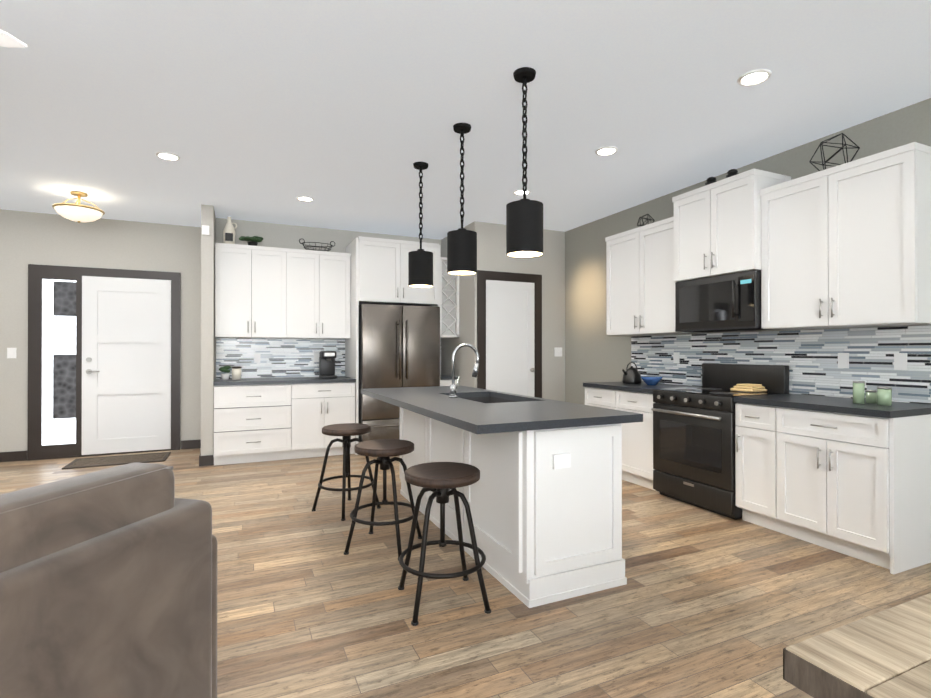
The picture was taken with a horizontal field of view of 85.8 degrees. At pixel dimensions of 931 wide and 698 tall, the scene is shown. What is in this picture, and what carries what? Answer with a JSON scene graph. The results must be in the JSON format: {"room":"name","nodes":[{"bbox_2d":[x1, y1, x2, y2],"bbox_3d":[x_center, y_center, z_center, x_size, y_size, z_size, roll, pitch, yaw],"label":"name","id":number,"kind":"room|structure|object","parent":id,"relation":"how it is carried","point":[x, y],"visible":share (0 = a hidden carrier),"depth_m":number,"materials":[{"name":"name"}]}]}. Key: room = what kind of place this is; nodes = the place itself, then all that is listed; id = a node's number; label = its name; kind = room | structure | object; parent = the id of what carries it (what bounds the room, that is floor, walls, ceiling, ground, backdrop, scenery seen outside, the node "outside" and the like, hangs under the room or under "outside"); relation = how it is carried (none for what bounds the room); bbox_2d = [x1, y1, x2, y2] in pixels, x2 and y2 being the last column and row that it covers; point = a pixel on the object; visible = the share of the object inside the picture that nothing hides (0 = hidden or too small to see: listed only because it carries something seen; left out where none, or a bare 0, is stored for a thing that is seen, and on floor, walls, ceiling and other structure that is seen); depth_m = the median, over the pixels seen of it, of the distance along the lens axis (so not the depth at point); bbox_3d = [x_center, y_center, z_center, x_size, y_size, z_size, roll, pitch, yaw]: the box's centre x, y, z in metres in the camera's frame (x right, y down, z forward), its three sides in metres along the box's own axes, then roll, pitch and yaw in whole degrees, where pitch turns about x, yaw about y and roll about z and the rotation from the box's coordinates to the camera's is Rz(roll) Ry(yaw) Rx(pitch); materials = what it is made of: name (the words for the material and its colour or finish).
{"room":"kitchen","nodes":[
{"label":"kitchen","id":0,"kind":"room"},
{"bbox_2d":[0,209,199,451],"bbox_3d":[-4.804,-0.149,5.860,3.420,2.830,0.120,0,0,-24],"label":"wall","id":1,"kind":"structure","parent":0,"point":[26,238],"depth_m":5.90,"materials":[{"name":"beige paint"}]},
{"bbox_2d":[7,348,16,357],"bbox_3d":[-5.113,0.045,5.645,0.080,0.120,0.015,0,0,-24],"label":"switch plate","id":2,"kind":"object","parent":1,"relation":"attached to","point":[11,352],"depth_m":5.65,"materials":[{"name":"white plastic"}]},
{"bbox_2d":[0,451,26,461],"bbox_3d":[-5.646,1.209,5.402,1.450,0.110,0.014,0,0,-24],"label":"baseboard","id":3,"kind":"structure","parent":1,"relation":"attached to","point":[14,455],"depth_m":5.64,"materials":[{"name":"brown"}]},
{"bbox_2d":[42,279,75,444],"bbox_3d":[-4.716,0.151,5.822,0.320,1.910,0.008,0,0,-24],"label":"window","id":4,"kind":"structure","parent":1,"relation":"in","point":[58,361],"depth_m":5.82,"materials":[{"name":"white glass"}]},
{"bbox_2d":[27,264,180,460],"bbox_3d":[-4.284,0.152,6.007,1.510,2.230,0.034,0,0,-24],"label":"door frame","id":5,"kind":"structure","parent":1,"relation":"attached to","point":[36,448],"depth_m":5.87,"materials":[{"name":"grey"}]},
{"bbox_2d":[82,276,170,454],"bbox_3d":[-4.092,0.193,6.066,0.906,2.106,0.079,0,0,-24],"label":"entry door","id":6,"kind":"structure","parent":1,"relation":"in","point":[126,364],"depth_m":6.07,"materials":[{"name":"white paint"}]},
{"bbox_2d":[200,204,215,455],"bbox_3d":[-2.915,-0.149,5.685,0.120,2.830,0.530,0,0,-24],"label":"wall","id":7,"kind":"structure","parent":0,"point":[207,242],"depth_m":5.45,"materials":[{"name":"beige paint"}]},
{"bbox_2d":[199,452,204,465],"bbox_3d":[-3.100,1.211,5.923,0.014,0.110,1.154,0,0,-24],"label":"baseboard","id":8,"kind":"structure","parent":7,"relation":"attached to","point":[201,458],"depth_m":5.40,"materials":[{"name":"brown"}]},
{"bbox_2d":[202,225,208,234],"bbox_3d":[-2.814,-1.285,5.428,0.070,0.100,0.029,0,0,-24],"label":"switch plate","id":9,"kind":"object","parent":7,"relation":"attached to","point":[205,229],"depth_m":5.41,"materials":[{"name":"white plastic"}]},
{"bbox_2d":[216,218,439,377],"bbox_3d":[-1.685,-0.146,6.607,3.120,2.830,0.120,0,0,-24],"label":"wall","id":10,"kind":"structure","parent":0,"point":[273,235],"depth_m":6.33,"materials":[{"name":"beige paint"}]},
{"bbox_2d":[215,243,290,337],"bbox_3d":[-2.521,-0.658,5.969,0.815,1.050,0.353,0,0,-24],"label":"upper cabinet","id":11,"kind":"object","parent":10,"relation":"attached to","point":[267,292],"depth_m":5.81,"materials":[{"name":"white paint"}]},
{"bbox_2d":[223,217,236,243],"bbox_3d":[-2.725,-1.362,5.801,0.150,0.330,0.140,0,0,-24],"label":"jug","id":12,"kind":"object","parent":11,"relation":"on","point":[229,233],"visible":0.98,"depth_m":5.75,"materials":[{"name":"beige ceramic"}]},
{"bbox_2d":[239,236,262,245],"bbox_3d":[-2.524,-1.266,5.901,0.270,0.138,0.192,0,0,-24],"label":"decorative plant","id":13,"kind":"object","parent":11,"relation":"on","point":[254,240],"visible":1,"depth_m":5.86,"materials":[{"name":"green plant"}]},
{"bbox_2d":[216,338,344,378],"bbox_3d":[-2.271,0.113,6.265,1.517,0.488,0.016,0,0,-24],"label":"backsplash","id":14,"kind":"structure","parent":10,"relation":"attached to","point":[268,358],"depth_m":6.22,"materials":[{"name":"tile"}]},
{"bbox_2d":[291,249,350,338],"bbox_3d":[-1.881,-0.657,6.257,0.815,1.050,0.353,0,0,-24],"label":"upper cabinet","id":15,"kind":"object","parent":10,"relation":"attached to","point":[320,280],"depth_m":6.11,"materials":[{"name":"white paint"}]},
{"bbox_2d":[299,238,334,251],"bbox_3d":[-1.836,-1.275,6.214,0.440,0.158,0.238,0,0,-24],"label":"wire basket","id":16,"kind":"object","parent":15,"relation":"on","point":[309,245],"visible":0.75,"depth_m":6.19,"materials":[{"name":"grey metal"}]},
{"bbox_2d":[346,236,440,307],"bbox_3d":[-0.946,-0.951,6.502,1.020,0.760,0.678,0,0,-24],"label":"upper cabinet","id":17,"kind":"object","parent":10,"relation":"attached to","point":[378,270],"depth_m":6.16,"materials":[{"name":"white paint"}]},
{"bbox_2d":[440,225,467,385],"bbox_3d":[-0.092,-0.146,6.721,0.120,2.830,0.960,0,0,-24],"label":"wall","id":18,"kind":"structure","parent":0,"point":[448,345],"depth_m":6.52,"materials":[{"name":"beige paint"}]},
{"bbox_2d":[437,257,458,339],"bbox_3d":[-0.337,-0.665,6.787,0.266,1.030,0.657,0,0,-24],"label":"upper cabinet","id":19,"kind":"object","parent":18,"relation":"attached to","point":[449,306],"depth_m":6.53,"materials":[{"name":"white paint"}]},
{"bbox_2d":[0,448,930,697],"bbox_3d":[-0.721,1.302,1.914,7.870,0.100,10.660,0,0,-24],"label":"floor","id":20,"kind":"structure","parent":0,"point":[702,603],"depth_m":2.47,"materials":[{"name":"brown wood"}]},
{"bbox_2d":[0,462,216,697],"bbox_3d":[-1.542,0.792,0.611,1.000,0.910,2.320,0,0,14],"label":"sofa","id":21,"kind":"object","parent":20,"relation":"on","point":[108,582],"visible":1,"depth_m":1.25,"materials":[{"name":"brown fabric"}]},
{"bbox_2d":[62,452,170,468],"bbox_3d":[-3.916,1.259,5.685,0.940,0.013,0.520,0,0,-24],"label":"door mat","id":22,"kind":"object","parent":20,"relation":"on","point":[114,460],"visible":1,"depth_m":5.64,"materials":[{"name":"grey fabric"}]},
{"bbox_2d":[214,384,297,464],"bbox_3d":[-2.445,0.831,5.838,0.851,0.870,0.641,0,0,-24],"label":"base cabinet","id":23,"kind":"object","parent":20,"relation":"on","point":[262,419],"depth_m":5.55,"materials":[{"name":"white paint"}]},
{"bbox_2d":[214,376,355,387],"bbox_3d":[-2.136,0.376,5.971,1.522,0.039,0.655,0,0,-24],"label":"countertop","id":24,"kind":"structure","parent":23,"relation":"on","point":[340,379],"depth_m":5.80,"materials":[{"name":"grey stone"}]},
{"bbox_2d":[319,351,336,377],"bbox_3d":[-1.705,0.192,6.210,0.180,0.330,0.265,0,0,-24],"label":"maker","id":25,"kind":"object","parent":24,"relation":"on","point":[326,364],"visible":1,"depth_m":6.20,"materials":[{"name":"black plastic"}]},
{"bbox_2d":[298,384,354,457],"bbox_3d":[-1.780,0.832,6.137,0.725,0.870,0.641,0,0,-24],"label":"base cabinet","id":26,"kind":"object","parent":20,"relation":"on","point":[319,405],"depth_m":5.84,"materials":[{"name":"white paint"}]},
{"bbox_2d":[312,423,380,520],"bbox_3d":[-0.934,0.934,3.936,0.513,0.650,0.513,0,0,-24],"label":"stool","id":27,"kind":"object","parent":20,"relation":"on","point":[346,431],"visible":0.98,"depth_m":3.90,"materials":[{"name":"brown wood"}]},
{"bbox_2d":[344,439,421,560],"bbox_3d":[-0.516,0.931,3.203,0.531,0.650,0.529,0,0,-24],"label":"stool","id":28,"kind":"object","parent":20,"relation":"on","point":[383,451],"visible":0.9,"depth_m":3.12,"materials":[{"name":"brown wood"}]},
{"bbox_2d":[358,304,439,442],"bbox_3d":[-0.912,0.368,6.423,0.980,1.800,0.836,0,0,-24],"label":"refrigerator","id":29,"kind":"object","parent":20,"relation":"on","point":[399,346],"visible":0.71,"depth_m":6.04,"materials":[{"name":"grey metal"}]},
{"bbox_2d":[398,462,490,625],"bbox_3d":[-0.115,0.929,2.506,0.434,0.650,0.434,0,0,-24],"label":"stool","id":30,"kind":"object","parent":20,"relation":"on","point":[439,480],"visible":1,"depth_m":2.43,"materials":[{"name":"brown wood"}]},
{"bbox_2d":[440,380,458,385],"bbox_3d":[-0.339,0.835,6.788,0.266,0.870,0.643,0,0,-24],"label":"base cabinet","id":31,"kind":"object","parent":20,"relation":"on","point":[442,382],"depth_m":6.49,"materials":[{"name":"white paint"}]},
{"bbox_2d":[440,376,457,379],"bbox_3d":[-0.337,0.379,6.783,0.266,0.039,0.657,0,0,-24],"label":"countertop","id":32,"kind":"structure","parent":31,"relation":"on","point":[441,377],"depth_m":6.48,"materials":[{"name":"grey stone"}]},
{"bbox_2d":[398,394,632,607],"bbox_3d":[0.138,0.818,3.517,0.634,0.880,2.150,0,0,-24],"label":"kitchen island","id":33,"kind":"object","parent":20,"relation":"on","point":[543,495],"depth_m":2.59,"materials":[{"name":"white paint"}]},
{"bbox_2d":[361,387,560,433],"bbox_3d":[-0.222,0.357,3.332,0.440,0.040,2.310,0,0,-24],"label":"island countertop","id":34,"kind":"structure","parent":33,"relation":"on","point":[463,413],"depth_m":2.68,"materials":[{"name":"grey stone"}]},
{"bbox_2d":[449,344,478,397],"bbox_3d":[-0.001,0.149,3.487,0.230,0.375,0.090,0,0,-24],"label":"faucet","id":35,"kind":"object","parent":34,"relation":"on","point":[453,387],"visible":1,"depth_m":3.46,"materials":[{"name":"silver metal"}]},
{"bbox_2d":[583,381,699,491],"bbox_3d":[1.725,0.808,4.943,0.674,0.910,0.987,0,0,-24],"label":"base cabinet","id":36,"kind":"object","parent":20,"relation":"on","point":[637,453],"visible":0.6,"depth_m":4.64,"materials":[{"name":"white paint"}]},
{"bbox_2d":[622,362,641,383],"bbox_3d":[1.692,0.242,5.132,0.221,0.221,0.190,0,0,-24],"label":"kettle","id":37,"kind":"object","parent":36,"relation":"on","point":[631,375],"visible":1,"depth_m":5.08,"materials":[{"name":"black metal"}]},
{"bbox_2d":[640,376,662,384],"bbox_3d":[1.807,0.309,4.865,0.207,0.085,0.210,0,0,-24],"label":"bowl","id":38,"kind":"object","parent":36,"relation":"on","point":[651,380],"visible":1,"depth_m":4.81,"materials":[{"name":"blue ceramic"}]},
{"bbox_2d":[651,363,788,518],"bbox_3d":[2.052,0.695,4.124,0.721,1.130,0.764,0,0,-24],"label":"range","id":39,"kind":"object","parent":20,"relation":"on","point":[693,446],"visible":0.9,"depth_m":3.98,"materials":[{"name":"black metal"}]},
{"bbox_2d":[730,383,766,391],"bbox_3d":[2.289,0.312,4.051,0.180,0.058,0.200,0,0,-24],"label":"towel","id":40,"kind":"object","parent":39,"relation":"on","point":[747,387],"visible":1,"depth_m":3.99,"materials":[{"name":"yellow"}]},
{"bbox_2d":[734,394,930,573],"bbox_3d":[2.445,0.802,3.345,0.674,0.910,0.967,0,0,-24],"label":"base cabinet","id":41,"kind":"object","parent":20,"relation":"on","point":[847,476],"visible":1,"depth_m":3.04,"materials":[{"name":"white paint"}]},
{"bbox_2d":[853,381,867,403],"bbox_3d":[2.495,0.274,3.180,0.060,0.142,0.060,0,0,-39],"label":"candle","id":42,"kind":"object","parent":41,"relation":"on","point":[860,395],"depth_m":3.16,"materials":[{"name":"green glass"}]},
{"bbox_2d":[868,390,872,402],"bbox_3d":[2.594,0.305,3.203,0.060,0.082,0.060,0,0,-39],"label":"candle","id":43,"kind":"object","parent":41,"relation":"on","point":[870,392],"depth_m":3.18,"materials":[{"name":"green glass"}]},
{"bbox_2d":[873,386,891,405],"bbox_3d":[2.580,0.289,3.087,0.070,0.112,0.070,0,0,-39],"label":"candle","id":44,"kind":"object","parent":41,"relation":"on","point":[881,395],"depth_m":3.07,"materials":[{"name":"green glass"}]},
{"bbox_2d":[783,593,930,697],"bbox_3d":[1.435,0.874,0.146,1.052,0.742,2.022,0,0,-24],"label":"dining table","id":45,"kind":"object","parent":20,"relation":"on","point":[885,653],"visible":1,"depth_m":0.83,"materials":[{"name":"brown wood"}]},
{"bbox_2d":[0,0,930,239],"bbox_3d":[-0.721,-1.628,1.925,7.870,0.100,10.660,0,0,-24],"label":"ceiling","id":46,"kind":"structure","parent":0,"point":[345,114],"depth_m":3.16,"materials":[{"name":"white paint"}]},
{"bbox_2d":[0,30,26,46],"bbox_3d":[-2.334,-1.374,1.694,1.255,0.410,1.194,0,0,-24],"label":"recessed light","id":47,"kind":"object","parent":46,"relation":"hanging from","point":[7,39],"visible":1,"depth_m":2.04,"materials":[{"name":"white"}]},
{"bbox_2d":[52,191,104,222],"bbox_3d":[-3.880,-1.417,5.031,0.424,0.300,0.424,0,0,-24],"label":"ceiling light","id":48,"kind":"object","parent":46,"relation":"attached to","point":[79,212],"visible":1,"depth_m":4.94,"materials":[{"name":"white glass"}]},
{"bbox_2d":[156,152,179,160],"bbox_3d":[-2.419,-1.569,4.077,0.174,0.021,0.174,0,0,-24],"label":"recessed light","id":49,"kind":"object","parent":46,"relation":"in","point":[167,156],"visible":0.88,"depth_m":4.08,"materials":[{"name":"white plastic"}]},
{"bbox_2d":[296,196,313,201],"bbox_3d":[-1.670,-1.565,5.215,0.174,0.021,0.174,0,0,-24],"label":"recessed light","id":50,"kind":"object","parent":46,"relation":"in","point":[305,198],"visible":0.88,"depth_m":5.20,"materials":[{"name":"white plastic"}]},
{"bbox_2d":[408,162,432,287],"bbox_3d":[-0.380,-1.050,4.259,0.212,1.038,0.212,0,0,-24],"label":"pendant light","id":51,"kind":"object","parent":46,"relation":"hanging from","point":[420,267],"visible":1,"depth_m":4.19,"materials":[{"name":"black metal"}]},
{"bbox_2d":[447,123,476,275],"bbox_3d":[-0.024,-1.053,3.542,0.212,1.038,0.212,0,0,-24],"label":"pendant light","id":52,"kind":"object","parent":46,"relation":"hanging from","point":[461,251],"visible":1,"depth_m":3.47,"materials":[{"name":"black metal"}]},
{"bbox_2d":[513,189,530,195],"bbox_3d":[0.564,-1.566,5.003,0.174,0.021,0.174,0,0,-24],"label":"recessed light","id":53,"kind":"object","parent":46,"relation":"in","point":[518,192],"visible":0.73,"depth_m":5.00,"materials":[{"name":"white plastic"}]},
{"bbox_2d":[506,67,542,257],"bbox_3d":[0.338,-1.056,2.860,0.212,1.038,0.212,0,0,-24],"label":"pendant light","id":54,"kind":"object","parent":46,"relation":"hanging from","point":[524,227],"visible":1,"depth_m":2.79,"materials":[{"name":"black metal"}]},
{"bbox_2d":[595,146,617,155],"bbox_3d":[1.117,-1.570,3.969,0.174,0.021,0.174,0,0,-24],"label":"recessed light","id":55,"kind":"object","parent":46,"relation":"in","point":[607,151],"visible":0.94,"depth_m":3.96,"materials":[{"name":"white plastic"}]},
{"bbox_2d":[737,69,771,86],"bbox_3d":[1.673,-1.574,2.904,0.174,0.021,0.174,0,0,-24],"label":"recessed light","id":56,"kind":"object","parent":46,"relation":"in","point":[754,77],"visible":0.88,"depth_m":2.90,"materials":[{"name":"white plastic"}]},
{"bbox_2d":[468,221,563,401],"bbox_3d":[0.689,-0.147,6.448,1.320,2.830,0.120,0,0,-24],"label":"wall","id":57,"kind":"structure","parent":0,"point":[491,237],"depth_m":6.53,"materials":[{"name":"beige paint"}]},
{"bbox_2d":[477,270,541,397],"bbox_3d":[0.565,0.153,6.309,0.920,2.230,0.025,0,0,-24],"label":"door frame","id":58,"kind":"structure","parent":57,"relation":"attached to","point":[483,276],"depth_m":6.28,"materials":[{"name":"grey"}]},
{"bbox_2d":[486,280,534,396],"bbox_3d":[0.582,0.203,6.271,0.694,2.105,0.104,0,0,-24],"label":"pantry door","id":59,"kind":"structure","parent":57,"relation":"in","point":[510,337],"depth_m":6.30,"materials":[{"name":"white paint"}]},
{"bbox_2d":[554,347,561,356],"bbox_3d":[1.228,0.039,6.615,0.120,0.120,0.015,0,0,-24],"label":"switch plate","id":60,"kind":"object","parent":57,"relation":"attached to","point":[557,350],"depth_m":6.61,"materials":[{"name":"white plastic"}]},
{"bbox_2d":[564,98,930,404],"bbox_3d":[3.166,-0.160,2.726,0.120,2.830,8.940,0,0,-24],"label":"wall","id":61,"kind":"structure","parent":0,"point":[568,266],"depth_m":5.79,"materials":[{"name":"beige paint"}]},
{"bbox_2d":[605,218,706,335],"bbox_3d":[1.875,-0.667,5.011,0.353,1.040,0.978,0,0,-24],"label":"upper cabinet","id":62,"kind":"object","parent":61,"relation":"attached to","point":[640,295],"depth_m":4.93,"materials":[{"name":"white paint"}]},
{"bbox_2d":[637,214,653,226],"bbox_3d":[1.829,-1.285,5.090,0.151,0.163,0.150,0,0,-24],"label":"orb","id":63,"kind":"object","parent":62,"relation":"on","point":[650,219],"visible":0.73,"depth_m":5.07,"materials":[{"name":"grey metal"}]},
{"bbox_2d":[669,168,790,281],"bbox_3d":[2.203,-0.970,4.198,0.423,0.740,0.770,0,0,-24],"label":"upper cabinet","id":64,"kind":"object","parent":61,"relation":"attached to","point":[715,228],"depth_m":4.05,"materials":[{"name":"white paint"}]},
{"bbox_2d":[705,177,716,185],"bbox_3d":[2.086,-1.406,4.252,0.097,0.106,0.097,0,0,-39],"label":"decorative pot","id":65,"kind":"object","parent":64,"relation":"on","point":[709,180],"depth_m":4.22,"materials":[{"name":"grey metal"}]},
{"bbox_2d":[675,270,780,331],"bbox_3d":[2.187,-0.375,4.189,0.454,0.440,0.762,0,0,-24],"label":"microwave","id":66,"kind":"object","parent":64,"relation":"attached to","point":[726,303],"visible":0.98,"depth_m":4.05,"materials":[{"name":"black plastic"}]},
{"bbox_2d":[726,169,737,177],"bbox_3d":[2.168,-1.406,4.069,0.097,0.106,0.097,0,0,-39],"label":"decorative pot","id":67,"kind":"object","parent":64,"relation":"on","point":[730,173],"depth_m":4.04,"materials":[{"name":"black ceramic"}]},
{"bbox_2d":[631,325,930,403],"bbox_3d":[2.383,0.102,4.292,0.016,0.494,2.700,0,0,-24],"label":"backsplash","id":68,"kind":"structure","parent":61,"relation":"attached to","point":[832,362],"depth_m":3.75,"materials":[{"name":"tile"}]},
{"bbox_2d":[761,142,930,329],"bbox_3d":[2.588,-0.673,3.427,0.353,1.040,0.948,0,0,-24],"label":"upper cabinet","id":69,"kind":"object","parent":61,"relation":"attached to","point":[847,245],"depth_m":3.24,"materials":[{"name":"white paint"}]},
{"bbox_2d":[809,133,859,170],"bbox_3d":[2.556,-1.345,3.476,0.245,0.264,0.243,0,0,-24],"label":"orb","id":70,"kind":"object","parent":69,"relation":"on","point":[834,154],"visible":0.77,"depth_m":3.44,"materials":[{"name":"grey metal"}]}
]}

